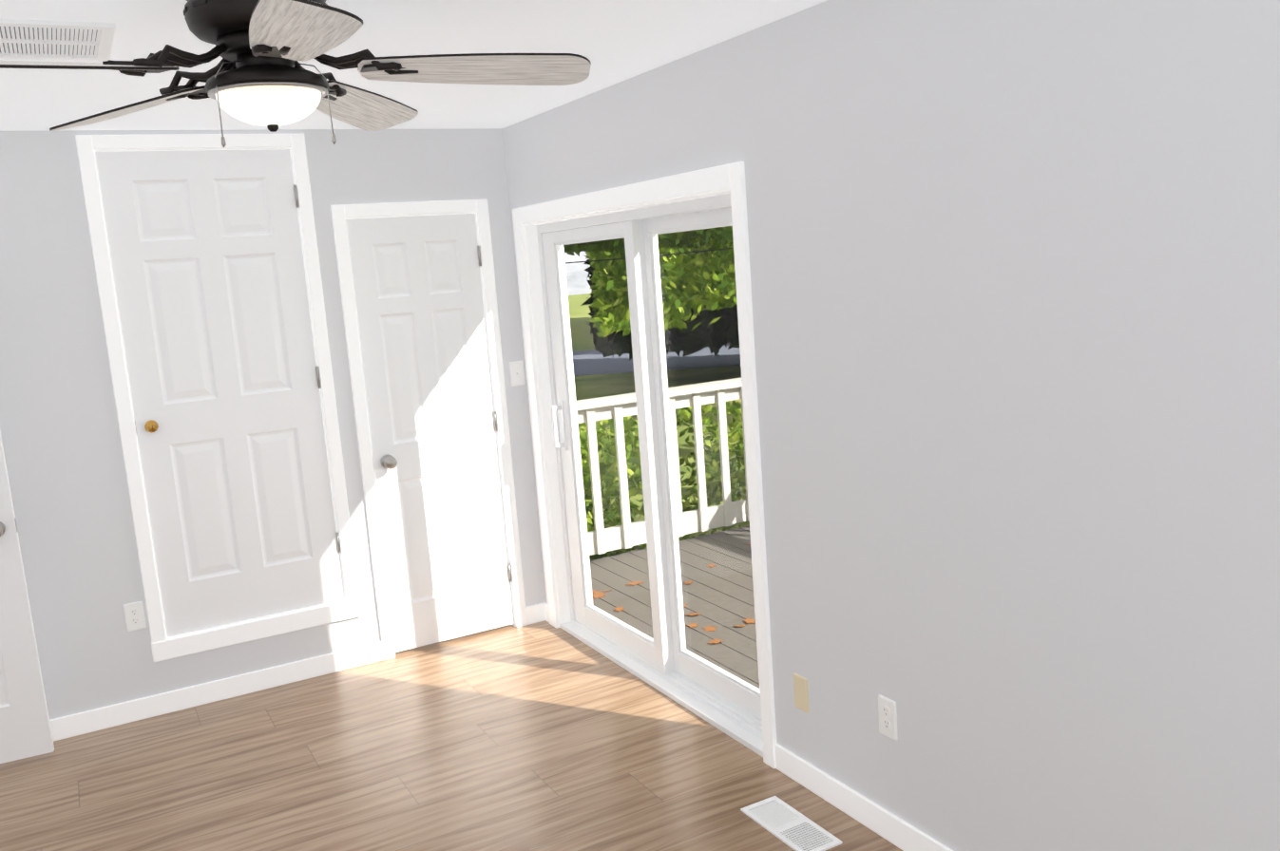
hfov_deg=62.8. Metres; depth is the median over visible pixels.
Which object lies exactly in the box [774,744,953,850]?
baseboard
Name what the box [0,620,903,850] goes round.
floor
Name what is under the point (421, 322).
door
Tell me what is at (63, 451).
wall
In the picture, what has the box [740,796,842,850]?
floor vent
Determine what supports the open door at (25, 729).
in the wall at (63, 451)
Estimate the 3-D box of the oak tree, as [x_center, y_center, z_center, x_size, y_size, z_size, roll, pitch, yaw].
[4.266,-6.830,24.664,28.064,10.679,30.343,-9,10,-28]
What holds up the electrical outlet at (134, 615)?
attached to the wall at (63, 451)
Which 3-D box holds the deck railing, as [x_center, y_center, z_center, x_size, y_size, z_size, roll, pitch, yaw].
[0.144,0.430,6.732,2.250,1.313,0.150,-9,10,-28]
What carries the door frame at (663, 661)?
attached to the wall at (1014, 266)
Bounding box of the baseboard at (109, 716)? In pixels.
[49,641,383,742]
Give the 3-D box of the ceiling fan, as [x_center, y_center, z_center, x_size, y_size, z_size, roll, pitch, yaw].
[-0.756,-0.756,2.097,1.279,0.390,1.244,-9,10,-28]
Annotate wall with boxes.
[0,128,545,720]
[502,0,1279,850]
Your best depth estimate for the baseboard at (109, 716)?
4.58 m
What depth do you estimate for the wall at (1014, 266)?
2.52 m
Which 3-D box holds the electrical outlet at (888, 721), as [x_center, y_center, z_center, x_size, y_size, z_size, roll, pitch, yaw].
[0.727,0.859,3.079,0.008,0.118,0.072,-9,10,-28]
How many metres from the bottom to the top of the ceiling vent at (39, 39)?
0.014 m
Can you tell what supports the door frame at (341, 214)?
attached to the wall at (63, 451)
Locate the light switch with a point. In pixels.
(517, 374)
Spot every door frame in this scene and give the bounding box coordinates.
[75,133,362,662]
[330,199,527,660]
[512,161,776,768]
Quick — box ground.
[567,293,749,539]
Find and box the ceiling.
[0,0,826,131]
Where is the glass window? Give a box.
[560,228,758,686]
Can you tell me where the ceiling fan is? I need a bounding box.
[0,0,591,147]
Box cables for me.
[564,238,733,263]
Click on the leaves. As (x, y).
(597, 595)
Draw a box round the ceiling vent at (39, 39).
[0,19,115,60]
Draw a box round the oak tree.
[563,226,749,560]
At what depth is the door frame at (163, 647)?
4.47 m
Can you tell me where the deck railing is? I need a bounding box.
[575,378,749,555]
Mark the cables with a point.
(659, 255)
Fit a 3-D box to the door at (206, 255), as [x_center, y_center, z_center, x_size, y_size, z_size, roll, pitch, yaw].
[-1.762,-0.144,4.506,0.763,2.027,0.084,-9,10,-28]
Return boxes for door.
[0,431,54,764]
[95,149,343,637]
[345,213,514,652]
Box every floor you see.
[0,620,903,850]
[589,525,759,688]
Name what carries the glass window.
in the wall at (1014, 266)
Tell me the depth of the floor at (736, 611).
5.79 m
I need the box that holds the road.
[572,343,740,376]
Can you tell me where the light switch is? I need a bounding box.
[509,361,524,386]
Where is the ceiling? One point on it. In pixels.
(613, 42)
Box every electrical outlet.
[123,601,146,631]
[793,673,809,713]
[878,695,897,741]
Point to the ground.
(586, 391)
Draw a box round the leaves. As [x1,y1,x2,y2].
[592,542,755,644]
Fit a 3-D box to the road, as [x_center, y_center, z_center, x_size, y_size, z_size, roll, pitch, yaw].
[5.681,-2.202,28.343,80.000,0.020,7.201,-3,9,5]

